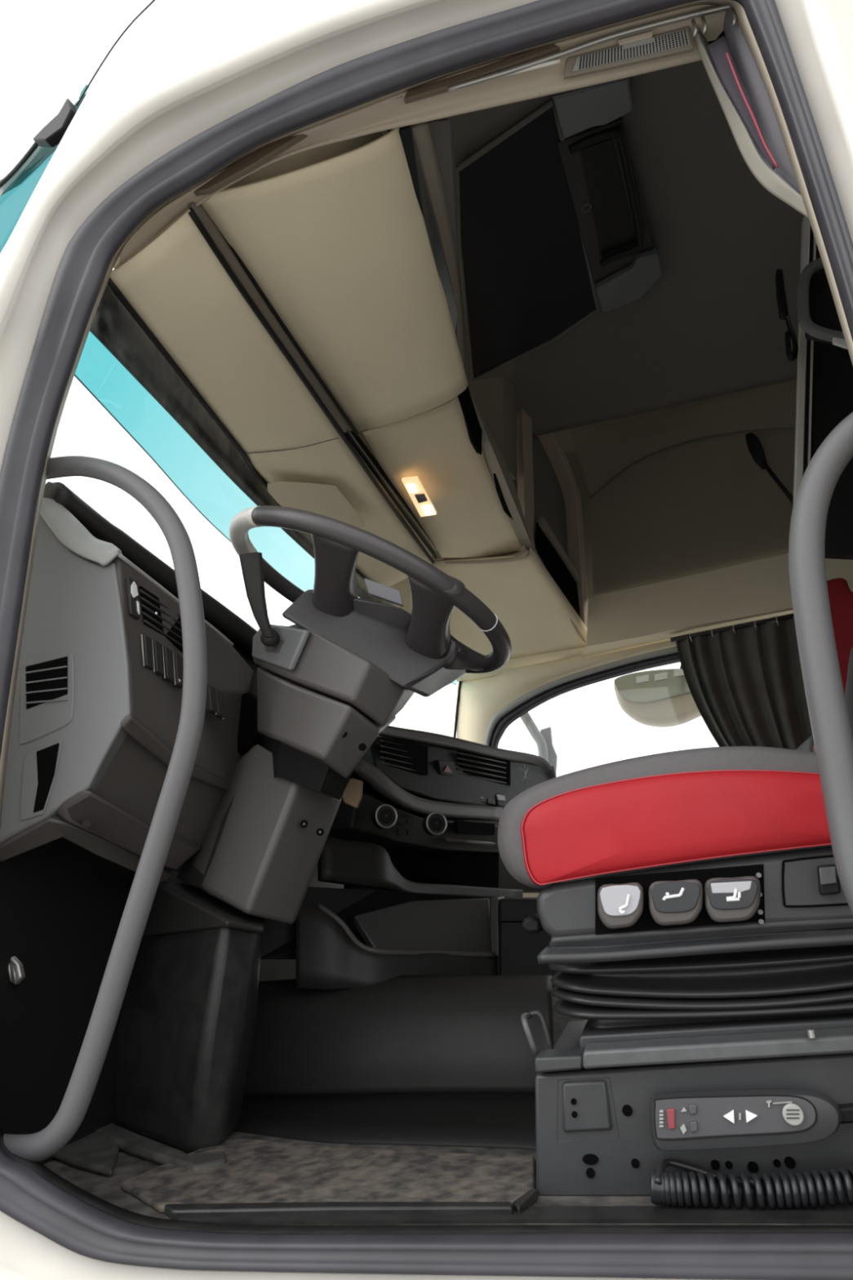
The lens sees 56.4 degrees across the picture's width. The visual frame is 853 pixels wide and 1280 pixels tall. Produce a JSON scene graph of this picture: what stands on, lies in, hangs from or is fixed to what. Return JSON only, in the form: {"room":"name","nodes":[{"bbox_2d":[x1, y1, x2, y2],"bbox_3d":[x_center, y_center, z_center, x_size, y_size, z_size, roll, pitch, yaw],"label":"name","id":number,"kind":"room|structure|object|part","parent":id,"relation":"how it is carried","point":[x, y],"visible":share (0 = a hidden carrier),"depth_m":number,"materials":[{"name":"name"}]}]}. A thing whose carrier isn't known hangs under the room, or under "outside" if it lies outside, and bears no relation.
{"room":"truck cab interior","nodes":[
{"label":"truck cab interior","id":0,"kind":"room"},
{"bbox_2d":[0,837,343,1164],"bbox_3d":[-0.387,0.729,2.223,0.040,0.740,2.300,-9,-18,13],"label":"panel","id":1,"kind":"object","parent":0,"point":[63,903],"depth_m":1.31,"materials":[{"name":"black plastic"}]},
{"bbox_2d":[8,955,25,984],"bbox_3d":[-0.649,0.508,1.232,0.056,0.050,0.016,-9,-18,13],"label":"metal bracket","id":2,"kind":"object","parent":1,"relation":"attached to","point":[15,969],"visible":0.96,"depth_m":1.22,"materials":[{"name":"grey metal"}]},
{"bbox_2d":[0,481,557,996],"bbox_3d":[-0.039,0.405,2.113,0.799,0.981,2.103,-9,-18,13],"label":"dashboard","id":3,"kind":"object","parent":1,"relation":"attached to","point":[428,889],"visible":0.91,"depth_m":1.54,"materials":[{"name":"black plastic"}]},
{"bbox_2d":[18,653,74,745],"bbox_3d":[-0.601,0.093,1.263,0.102,0.139,0.012,-9,-18,13],"label":"air vent","id":4,"kind":"object","parent":3,"relation":"attached to","point":[46,680],"depth_m":1.26,"materials":[{"name":"black plastic"}]},
{"bbox_3d":[-0.579,0.032,1.298,0.255,0.572,0.050,-9,-18,13],"label":"panel","id":5,"kind":"part","parent":3,"relation":"part of","materials":[{"name":"grey plastic"}]},
{"bbox_2d":[0,813,171,881],"bbox_3d":[-0.531,0.354,1.348,0.141,0.120,0.359,-14,-19,25],"label":"tray","id":6,"kind":"object","parent":3,"relation":"on","point":[114,837],"depth_m":1.23,"materials":[{"name":"black plastic"}]},
{"bbox_2d":[124,577,140,619],"bbox_3d":[-0.482,-0.068,1.305,0.014,0.069,0.027,-10,-18,15],"label":"light switch","id":7,"kind":"object","parent":3,"relation":"attached to","point":[132,585],"depth_m":1.30,"materials":[{"name":"black"}]},
{"bbox_2d":[141,634,153,670],"bbox_3d":[-0.458,0.021,1.302,0.017,0.058,0.021,-10,-18,16],"label":"switch","id":8,"kind":"object","parent":3,"relation":"attached to","point":[147,640],"depth_m":1.29,"materials":[{"name":"grey plastic"}]},
{"bbox_2d":[152,640,164,675],"bbox_3d":[-0.449,0.030,1.326,0.017,0.059,0.021,-10,-18,16],"label":"switch","id":9,"kind":"object","parent":3,"relation":"attached to","point":[157,645],"depth_m":1.32,"materials":[{"name":"grey plastic"}]},
{"bbox_2d":[138,586,182,653],"bbox_3d":[-0.457,-0.033,1.377,0.019,0.086,0.127,-10,-18,16],"label":"air vent","id":10,"kind":"object","parent":3,"relation":"attached to","point":[159,611],"depth_m":1.36,"materials":[{"name":"black plastic"}]},
{"bbox_2d":[162,646,174,682],"bbox_3d":[-0.440,0.042,1.351,0.017,0.060,0.022,-10,-18,16],"label":"switch","id":11,"kind":"object","parent":3,"relation":"attached to","point":[168,655],"depth_m":1.34,"materials":[{"name":"grey plastic"}]},
{"bbox_2d":[172,652,183,688],"bbox_3d":[-0.431,0.053,1.374,0.018,0.061,0.030,-9,-18,13],"label":"switch","id":12,"kind":"object","parent":3,"relation":"attached to","point":[177,660],"depth_m":1.37,"materials":[{"name":"grey plastic"}]},
{"bbox_2d":[205,684,217,714],"bbox_3d":[-0.394,0.110,1.457,0.017,0.053,0.024,-9,-18,13],"label":"switch","id":13,"kind":"object","parent":3,"relation":"attached to","point":[211,704],"depth_m":1.45,"materials":[{"name":"grey plastic"}]},
{"bbox_2d":[213,689,225,719],"bbox_3d":[-0.386,0.120,1.477,0.017,0.053,0.024,-10,-18,16],"label":"switch","id":14,"kind":"object","parent":3,"relation":"attached to","point":[219,706],"depth_m":1.47,"materials":[{"name":"grey plastic"}]},
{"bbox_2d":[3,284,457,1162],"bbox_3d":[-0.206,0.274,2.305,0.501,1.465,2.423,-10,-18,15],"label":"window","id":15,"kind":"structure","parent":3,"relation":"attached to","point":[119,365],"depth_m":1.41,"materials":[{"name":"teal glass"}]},
{"bbox_3d":[-0.471,0.165,1.131,0.345,1.010,0.043,-9,-18,13],"label":"grab rail","id":16,"kind":"part","parent":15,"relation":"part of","materials":[{"name":"grey plastic"}]},
{"bbox_2d":[176,551,414,924],"bbox_3d":[-0.259,0.199,1.485,0.526,0.629,0.402,-9,-18,13],"label":"column","id":17,"kind":"structure","parent":3,"relation":"attached to","point":[318,706],"depth_m":1.38,"materials":[{"name":"grey plastic"}]},
{"bbox_3d":[-0.270,0.019,1.421,0.028,0.114,0.214,8,-22,-35],"label":"stalk plate","id":18,"kind":"part","parent":17,"relation":"part of","materials":[{"name":"grey plastic"}]},
{"bbox_2d":[342,777,363,808],"bbox_3d":[-0.139,0.286,1.482,0.042,0.056,0.017,-5,-18,0],"label":"paper tag","id":19,"kind":"object","parent":17,"relation":"attached to","point":[352,796],"visible":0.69,"depth_m":1.48,"materials":[{"name":"brown paper"}]},
{"bbox_2d":[229,506,511,697],"bbox_3d":[-0.102,-0.052,1.441,0.493,0.334,0.549,-9,-18,13],"label":"steering wheel","id":20,"kind":"object","parent":17,"relation":"attached to","point":[418,651],"visible":0.98,"depth_m":1.34,"materials":[{"name":"grey plastic"}]},
{"bbox_3d":[-0.080,-0.089,1.486,0.069,0.064,0.011,-7,-18,5],"label":"hub panel","id":21,"kind":"part","parent":20,"relation":"part of","materials":[{"name":"grey plastic"}]},
{"bbox_3d":[-0.068,0.676,1.891,0.734,0.229,0.090,9,-22,-37],"label":"knee panel","id":22,"kind":"part","parent":3,"relation":"part of","materials":[{"name":"black plastic"}]},
{"bbox_3d":[-0.102,0.423,1.897,0.055,0.055,0.030,3,-19,-24],"label":"rotary knob","id":23,"kind":"part","parent":3,"relation":"part of","materials":[{"name":"grey plastic"}]},
{"bbox_2d":[295,896,504,990],"bbox_3d":[-0.031,0.693,1.819,0.378,0.224,0.492,-9,-18,13],"label":"tray","id":24,"kind":"object","parent":3,"relation":"on","point":[343,942],"depth_m":1.77,"materials":[{"name":"grey plastic"}]},
{"bbox_2d":[379,737,427,774],"bbox_3d":[-0.057,0.311,2.144,0.063,0.082,0.259,-9,-18,13],"label":"air vent","id":25,"kind":"object","parent":3,"relation":"attached to","point":[397,755],"depth_m":2.14,"materials":[{"name":"grey plastic"}]},
{"bbox_3d":[0.004,0.514,2.195,0.138,0.152,0.810,-15,-20,29],"label":"heater panel","id":26,"kind":"part","parent":3,"relation":"part of","materials":[{"name":"black plastic"}]},
{"bbox_3d":[0.020,0.473,2.042,0.057,0.057,0.031,2,-19,-21],"label":"rotary knob","id":27,"kind":"part","parent":3,"relation":"part of","materials":[{"name":"grey plastic"}]},
{"bbox_2d":[435,760,455,776],"bbox_3d":[0.057,0.379,2.345,0.015,0.045,0.100,-15,-20,29],"label":"switch","id":28,"kind":"object","parent":3,"relation":"attached to","point":[443,767],"depth_m":2.33,"materials":[{"name":"black plastic"}]},
{"bbox_3d":[0.091,0.433,2.487,0.171,0.186,1.166,-15,-20,29],"label":"panel","id":29,"kind":"part","parent":3,"relation":"part of","materials":[{"name":"black plastic"}]},
{"bbox_2d":[456,750,510,785],"bbox_3d":[0.186,0.409,2.531,0.019,0.091,0.304,-17,-21,33],"label":"air vent","id":30,"kind":"object","parent":3,"relation":"attached to","point":[473,767],"depth_m":2.51,"materials":[{"name":"black plastic"}]},
{"bbox_2d":[486,792,495,804],"bbox_3d":[0.202,0.503,2.533,0.016,0.043,0.051,-17,-21,33],"label":"switch","id":31,"kind":"object","parent":3,"relation":"attached to","point":[491,797],"depth_m":2.53,"materials":[{"name":"grey plastic"}]},
{"bbox_2d":[495,792,506,807],"bbox_3d":[0.239,0.519,2.580,0.016,0.044,0.051,-17,-21,34],"label":"switch","id":32,"kind":"object","parent":3,"relation":"attached to","point":[500,797],"depth_m":2.57,"materials":[{"name":"white plastic"}]},
{"bbox_3d":[0.254,0.714,1.880,0.172,0.205,0.295,-9,-18,13],"label":"drawer","id":33,"kind":"part","parent":3,"relation":"part of","materials":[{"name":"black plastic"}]},
{"bbox_2d":[0,0,852,1279],"bbox_3d":[-0.223,-0.286,1.133,1.877,2.422,0.111,-9,-18,13],"label":"wall","id":34,"kind":"structure","parent":0,"point":[184,68],"depth_m":1.30,"materials":[{"name":"beige paint"}]},
{"bbox_2d":[0,84,88,253],"bbox_3d":[-0.914,-0.931,1.748,0.456,0.547,0.138,-20,-23,40],"label":"sun visor","id":35,"kind":"object","parent":34,"relation":"attached to","point":[15,198],"visible":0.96,"depth_m":1.69,"materials":[{"name":"teal plastic"}]},
{"bbox_2d":[0,0,155,195],"bbox_3d":[-1.027,-1.623,2.027,1.184,1.532,0.217,-15,-20,28],"label":"background","id":36,"kind":"structure","parent":34,"relation":"attached to","point":[51,50],"depth_m":1.93,"materials":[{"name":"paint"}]},
{"bbox_2d":[194,133,308,195],"bbox_3d":[-0.301,-0.825,1.369,0.219,0.075,0.015,-9,-18,13],"label":"trim","id":37,"kind":"structure","parent":34,"relation":"attached to","point":[254,161],"depth_m":1.36,"materials":[{"name":"brown plastic"}]},
{"bbox_2d":[120,4,725,264],"bbox_3d":[-0.019,-0.820,1.335,1.136,0.238,0.109,-9,-18,13],"label":"trim","id":38,"kind":"structure","parent":34,"relation":"attached to","point":[388,113],"depth_m":1.32,"materials":[{"name":"beige plastic"}]},
{"bbox_2d":[0,0,852,1279],"bbox_3d":[-0.081,-0.141,1.039,1.283,1.626,0.048,-9,-18,13],"label":"door seal","id":39,"kind":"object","parent":34,"relation":"attached to","point":[28,1197],"depth_m":1.04,"materials":[{"name":"rubber"}]},
{"bbox_2d":[0,0,852,830],"bbox_3d":[-0.056,-0.142,1.070,1.231,1.601,0.049,-9,-18,13],"label":"trim","id":40,"kind":"structure","parent":34,"relation":"attached to","point":[742,20],"depth_m":1.19,"materials":[{"name":"beige plastic"}]},
{"bbox_2d":[0,1123,852,1233],"bbox_3d":[-0.058,0.560,0.866,1.057,0.158,0.048,-9,-18,13],"label":"trim","id":41,"kind":"structure","parent":34,"relation":"attached to","point":[122,1213],"depth_m":0.84,"materials":[{"name":"black rubber"}]},
{"bbox_2d":[404,44,559,103],"bbox_3d":[0.086,-0.913,1.283,0.257,0.020,0.014,-9,-18,13],"label":"trim","id":42,"kind":"structure","parent":34,"relation":"attached to","point":[438,87],"depth_m":1.28,"materials":[{"name":"brown plastic"}]},
{"bbox_2d":[447,4,737,92],"bbox_3d":[0.231,-0.906,1.236,0.513,0.082,0.016,-9,-18,14],"label":"rail","id":43,"kind":"object","parent":34,"relation":"attached to","point":[549,60],"visible":0.98,"depth_m":1.23,"materials":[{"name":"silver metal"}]},
{"bbox_2d":[693,9,808,217],"bbox_3d":[0.471,-0.783,1.158,0.079,0.504,0.109,5,-20,-29],"label":"door curtain","id":44,"kind":"object","parent":43,"relation":"hanging from","point":[729,64],"visible":0.64,"depth_m":1.14,"materials":[{"name":"beige fabric"}]},
{"bbox_2d":[564,26,693,79],"bbox_3d":[0.314,-0.922,1.248,0.198,0.050,0.032,-9,-18,13],"label":"air vent","id":45,"kind":"object","parent":34,"relation":"attached to","point":[642,47],"visible":1,"depth_m":1.24,"materials":[{"name":"brown"}]},
{"bbox_2d":[788,412,852,915],"bbox_3d":[0.509,-0.004,0.895,0.195,0.599,0.054,-9,-18,13],"label":"grab rail","id":46,"kind":"object","parent":34,"relation":"attached to","point":[832,735],"visible":1,"depth_m":0.90,"materials":[{"name":"grey plastic"}]},
{"bbox_2d":[44,996,852,1225],"bbox_3d":[0.449,0.895,1.685,2.300,0.060,2.000,-9,-18,13],"label":"floor","id":47,"kind":"structure","parent":0,"point":[126,1166],"depth_m":1.11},
{"bbox_2d":[53,1133,119,1176],"bbox_3d":[-0.759,0.895,1.468,0.128,0.012,0.946,10,-23,-40],"label":"ledge","id":48,"kind":"object","parent":47,"relation":"on","point":[95,1153],"visible":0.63,"depth_m":1.22,"materials":[{"name":"black plastic"}]},
{"bbox_2d":[94,871,265,1170],"bbox_3d":[-0.454,0.618,1.405,0.411,0.449,0.410,-9,-18,13],"label":"cover","id":49,"kind":"object","parent":47,"relation":"on","point":[188,1014],"visible":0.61,"depth_m":1.30,"materials":[{"name":"black plastic"}]},
{"bbox_2d":[120,1137,537,1220],"bbox_3d":[-0.133,0.700,1.027,0.574,0.012,0.284,-13,-19,24],"label":"floor mat","id":50,"kind":"object","parent":47,"relation":"on","point":[258,1178],"visible":0.98,"depth_m":1.01,"materials":[{"name":"carpet"}]},
{"bbox_2d":[233,974,553,1150],"bbox_3d":[-0.138,0.740,1.438,0.822,0.205,0.433,-11,-19,19],"label":"engine cover","id":51,"kind":"object","parent":47,"relation":"on","point":[447,1060],"visible":0.84,"depth_m":1.45,"materials":[{"name":"grey plastic"}]},
{"bbox_2d":[177,1204,852,1225],"bbox_3d":[0.067,0.645,0.886,0.792,0.010,0.039,-9,-18,11],"label":"floor strip","id":52,"kind":"object","parent":47,"relation":"on","point":[836,1214],"visible":0.62,"depth_m":0.86,"materials":[{"name":"black plastic"}]},
{"bbox_2d":[497,746,852,1196],"bbox_3d":[0.426,0.439,1.174,0.554,0.507,0.544,-9,-18,13],"label":"seat","id":53,"kind":"object","parent":47,"relation":"on","point":[692,904],"visible":0.98,"depth_m":0.97,"materials":[{"name":"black plastic"}]},
{"bbox_3d":[0.131,0.507,1.031,0.018,0.047,0.069,-5,-18,0],"label":"height lever","id":54,"kind":"part","parent":53,"relation":"part of","materials":[{"name":"grey metal"}]},
{"bbox_3d":[0.153,0.521,1.058,0.028,0.053,0.007,-9,-18,13],"label":"height lever","id":55,"kind":"part","parent":53,"relation":"part of","materials":[{"name":"black paint"}]},
{"bbox_3d":[0.165,0.515,0.975,0.059,0.017,0.050,-9,-18,13],"label":"slide rail","id":56,"kind":"part","parent":53,"relation":"part of","materials":[{"name":"black paint"}]},
{"bbox_3d":[0.188,0.554,0.945,0.058,0.055,0.008,-9,-18,13],"label":"pressed panel","id":57,"kind":"part","parent":53,"relation":"part of","materials":[{"name":"black paint"}]},
{"bbox_3d":[0.188,0.559,0.947,0.073,0.067,0.004,-9,-18,13],"label":"pressed panel","id":58,"kind":"part","parent":53,"relation":"part of","materials":[{"name":"black paint"}]},
{"bbox_2d":[497,746,831,888],"bbox_3d":[0.418,0.282,1.247,0.554,0.164,0.497,-9,-18,13],"label":"cushion","id":59,"kind":"object","parent":53,"relation":"on","point":[797,863],"depth_m":1.03,"materials":[{"name":"red fabric"}]},
{"bbox_3d":[0.351,0.227,1.005,0.474,0.124,0.031,-9,-18,13],"label":"panel","id":60,"kind":"part","parent":53,"relation":"part of","materials":[{"name":"red leather"}]},
{"bbox_3d":[0.382,0.605,1.081,0.434,0.143,0.380,-9,-18,13],"label":"plate","id":61,"kind":"part","parent":53,"relation":"part of","materials":[{"name":"black paint"}]},
{"bbox_3d":[0.362,0.473,0.925,0.358,0.026,0.050,-9,-18,13],"label":"slide rail","id":62,"kind":"part","parent":53,"relation":"part of","materials":[{"name":"grey metal"}]},
{"bbox_2d":[649,1088,852,1208],"bbox_3d":[0.359,0.552,0.868,0.238,0.109,0.060,-9,-18,13],"label":"handset","id":63,"kind":"object","parent":53,"relation":"attached to","point":[744,1118],"visible":1,"depth_m":0.85,"materials":[{"name":"black paint"}]},
{"bbox_3d":[0.306,0.585,0.867,0.112,0.025,0.047,-9,-18,13],"label":"cord","id":64,"kind":"part","parent":63,"relation":"part of","materials":[{"name":"black plastic"}]},
{"bbox_3d":[0.354,0.583,0.847,0.230,0.039,0.033,-9,-18,13],"label":"coiled cord","id":65,"kind":"part","parent":63,"relation":"part of","materials":[{"name":"grey plastic"}]},
{"bbox_2d":[837,1102,852,1124],"bbox_3d":[0.462,0.518,0.871,0.030,0.018,0.018,-9,-18,13],"label":"socket","id":66,"kind":"object","parent":63,"relation":"attached to","point":[846,1109],"depth_m":0.86,"materials":[{"name":"black plastic"}]},
{"bbox_3d":[0.489,0.289,0.955,0.122,0.063,0.012,-9,-18,13],"label":"rocker plate","id":67,"kind":"part","parent":53,"relation":"part of","materials":[{"name":"black paint"}]},
{"bbox_2d":[817,864,840,894],"bbox_3d":[0.478,0.285,0.946,0.026,0.034,0.012,-9,-18,13],"label":"rocker switch","id":68,"kind":"object","parent":53,"relation":"attached to","point":[828,880],"depth_m":0.94,"materials":[{"name":"grey plastic"}]},
{"bbox_2d":[795,577,852,751],"bbox_3d":[1.264,0.183,2.468,0.300,0.669,0.500,-9,-18,13],"label":"passenger seat","id":69,"kind":"object","parent":47,"relation":"on","point":[840,595],"visible":0.23,"depth_m":2.35,"materials":[{"name":"red fabric"}]},
{"bbox_3d":[1.200,0.387,2.427,0.132,0.191,0.300,-9,-18,13],"label":"armrest","id":70,"kind":"part","parent":69,"relation":"part of","materials":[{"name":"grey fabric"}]},
{"bbox_3d":[1.325,0.185,2.493,0.155,0.669,0.431,-11,-18,17],"label":"backrest","id":71,"kind":"part","parent":69,"relation":"part of","materials":[{"name":"red fabric"}]},
{"bbox_2d":[456,638,676,897],"bbox_3d":[0.973,0.557,3.015,1.833,1.411,0.174,-11,-19,19],"label":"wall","id":72,"kind":"structure","parent":0,"point":[480,699],"depth_m":3.29,"materials":[{"name":"beige plastic"}]},
{"bbox_2d":[453,680,462,737],"bbox_3d":[0.137,0.302,3.494,0.082,0.342,0.012,-9,-18,13],"label":"trim","id":73,"kind":"structure","parent":72,"relation":"attached to","point":[460,682],"depth_m":3.49,"materials":[{"name":"black plastic"}]},
{"bbox_2d":[457,646,586,681],"bbox_3d":[0.390,0.060,3.365,0.651,0.160,0.082,-15,-20,29],"label":"trim","id":74,"kind":"structure","parent":72,"relation":"attached to","point":[540,658],"depth_m":3.31,"materials":[{"name":"beige plastic"}]},
{"bbox_2d":[520,711,557,775],"bbox_3d":[0.480,0.558,3.390,0.157,0.638,0.370,-8,-18,10],"label":"mirror arm","id":75,"kind":"object","parent":72,"relation":"attached to","point":[543,739],"visible":0.52,"depth_m":3.56,"materials":[{"name":"grey plastic"}]},
{"bbox_3d":[0.480,0.476,3.560,0.119,0.380,0.043,-9,-18,13],"label":"arm","id":76,"kind":"part","parent":75,"relation":"part of","materials":[{"name":"grey plastic"}]},
{"bbox_2d":[484,646,679,747],"bbox_3d":[0.990,0.412,3.044,1.554,0.957,0.038,-9,-18,13],"label":"window frame","id":77,"kind":"structure","parent":72,"relation":"in","point":[504,717],"depth_m":3.22,"materials":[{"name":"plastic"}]},
{"bbox_2d":[512,428,788,597],"bbox_3d":[0.657,-0.860,2.450,1.900,0.750,2.220,-9,-18,13],"label":"trim","id":78,"kind":"structure","parent":72,"relation":"attached to","point":[565,437],"depth_m":3.53,"materials":[{"name":"brown plastic"}]},
{"bbox_2d":[796,257,847,349],"bbox_3d":[1.050,-0.837,2.031,0.205,0.295,0.094,-9,-18,13],"label":"handle","id":79,"kind":"object","parent":78,"relation":"attached to","point":[817,314],"visible":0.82,"depth_m":2.03,"materials":[{"name":"grey plastic"}]},
{"bbox_3d":[1.034,-0.733,1.964,0.054,0.060,0.010,-9,-18,13],"label":"label plate","id":80,"kind":"part","parent":79,"relation":"part of","materials":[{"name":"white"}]},
{"bbox_2d":[613,665,701,727],"bbox_3d":[1.032,0.178,3.465,0.429,0.318,0.582,-9,-18,13],"label":"mirror","id":81,"kind":"object","parent":72,"relation":"attached to","point":[659,698],"visible":0.73,"depth_m":3.61,"materials":[{"name":"beige mirror"}]},
{"bbox_2d":[580,553,852,657],"bbox_3d":[1.163,-0.178,3.056,1.195,0.281,0.161,-9,-18,13],"label":"trim","id":82,"kind":"structure","parent":72,"relation":"attached to","point":[758,589],"depth_m":3.07,"materials":[{"name":"beige plastic"}]},
{"bbox_2d":[670,613,812,750],"bbox_3d":[1.317,0.232,2.874,0.738,0.687,0.096,-10,-18,15],"label":"curtain","id":83,"kind":"object","parent":72,"relation":"hanging from","point":[744,681],"visible":0.52,"depth_m":2.94,"materials":[{"name":"black fabric"}]},
{"bbox_2d":[774,268,798,361],"bbox_3d":[0.976,-0.884,2.165,0.044,0.287,0.030,-9,-18,13],"label":"strap","id":84,"kind":"object","parent":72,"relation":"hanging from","point":[781,296],"visible":1,"depth_m":2.15,"materials":[{"name":"black fabric"}]},
{"bbox_2d":[382,60,804,436],"bbox_3d":[0.499,-1.010,2.224,1.750,0.441,1.925,-9,-18,13],"label":"ceiling","id":85,"kind":"structure","parent":0,"point":[710,326],"depth_m":2.59,"materials":[{"name":"grey"}]},
{"bbox_2d":[106,117,587,659],"bbox_3d":[-0.008,-0.666,2.512,0.856,0.999,2.414,-9,-18,13],"label":"console","id":86,"kind":"object","parent":85,"relation":"attached to","point":[311,305],"visible":0.9,"depth_m":1.86,"materials":[{"name":"beige plastic"}]},
{"bbox_3d":[-0.313,-0.442,2.146,0.258,0.159,1.636,-9,-18,13],"label":"panel","id":87,"kind":"part","parent":86,"relation":"part of","materials":[{"name":"beige plastic"}]},
{"bbox_3d":[-0.127,-0.749,1.756,0.368,0.111,0.807,-9,-18,13],"label":"bin door","id":88,"kind":"part","parent":86,"relation":"part of","materials":[{"name":"beige plastic"}]},
{"bbox_2d":[401,475,436,516],"bbox_3d":[-0.021,-0.441,2.457,0.055,0.046,0.201,-9,-18,13],"label":"reading lamp","id":89,"kind":"object","parent":86,"relation":"attached to","point":[412,486],"depth_m":2.44,"materials":[{"name":"white plastic"}]},
{"bbox_3d":[0.044,-0.820,1.770,0.051,0.096,0.757,-7,-18,6],"label":"frame","id":90,"kind":"part","parent":86,"relation":"part of","materials":[{"name":"brown plastic"}]},
{"bbox_3d":[0.100,-0.485,2.601,0.316,0.109,1.004,-9,-18,13],"label":"bin door","id":91,"kind":"part","parent":86,"relation":"part of","materials":[{"name":"beige plastic"}]},
{"bbox_3d":[0.325,-0.126,3.175,0.618,0.316,0.505,-9,-18,13],"label":"bin door","id":92,"kind":"part","parent":86,"relation":"part of","materials":[{"name":"beige plastic"}]},
{"bbox_3d":[0.502,-0.496,3.199,0.139,0.994,0.485,-17,-21,33],"label":"frame","id":93,"kind":"part","parent":86,"relation":"part of","materials":[{"name":"beige plastic"}]},
{"bbox_2d":[455,77,662,380],"bbox_3d":[0.345,-1.115,2.325,0.668,0.053,1.012,-9,-18,13],"label":"roof hatch","id":94,"kind":"object","parent":85,"relation":"attached to","point":[553,232],"visible":0.97,"depth_m":2.23,"materials":[{"name":"black plastic"}]},
{"bbox_2d":[459,106,595,376],"bbox_3d":[0.257,-1.116,2.366,0.461,0.012,0.957,-9,-18,13],"label":"blind","id":95,"kind":"object","parent":94,"relation":"hanging from","point":[527,242],"depth_m":2.28,"materials":[{"name":"black fabric"}]},
{"bbox_3d":[0.258,-1.110,2.364,0.481,0.016,0.983,-9,-18,13],"label":"hatch frame","id":96,"kind":"part","parent":94,"relation":"part of","materials":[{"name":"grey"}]},
{"bbox_3d":[0.512,-1.187,2.194,0.191,0.020,0.556,-11,-19,19],"label":"panel","id":97,"kind":"part","parent":94,"relation":"part of","materials":[{"name":"grey plastic"}]},
{"bbox_3d":[0.494,-1.173,2.131,0.136,0.022,0.448,-12,-19,20],"label":"handle","id":98,"kind":"part","parent":94,"relation":"part of","materials":[{"name":"black plastic"}]},
{"bbox_3d":[1.493,-0.293,1.816,0.040,2.100,2.100,-9,-18,13],"label":"wall","id":99,"kind":"structure","parent":0,"visible":0},
{"bbox_2d":[569,378,796,596],"bbox_3d":[1.160,-0.628,3.092,1.138,0.662,0.341,-9,-18,13],"label":"trim","id":100,"kind":"structure","parent":99,"relation":"attached to","point":[678,491],"depth_m":3.23,"materials":[{"name":"brown plastic"}]},
{"bbox_3d":[1.189,-0.565,3.168,1.147,0.583,0.134,-11,-18,17],"label":"panel","id":101,"kind":"part","parent":100,"relation":"part of","materials":[{"name":"brown plastic"}]},
{"bbox_2d":[745,432,793,504],"bbox_3d":[1.176,-0.589,2.678,0.064,0.653,0.780,-11,-18,18],"label":"reading lamp","id":102,"kind":"object","parent":99,"relation":"hanging from","point":[755,448],"visible":0.92,"depth_m":3.06,"materials":[{"name":"black plastic"}]},
{"bbox_2d":[792,216,852,559],"bbox_3d":[1.202,-0.695,2.171,0.524,1.048,0.183,-9,-18,13],"label":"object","id":103,"kind":"structure","parent":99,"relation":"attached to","point":[824,374],"depth_m":2.18,"materials":[{"name":"grey plastic"}]}
]}

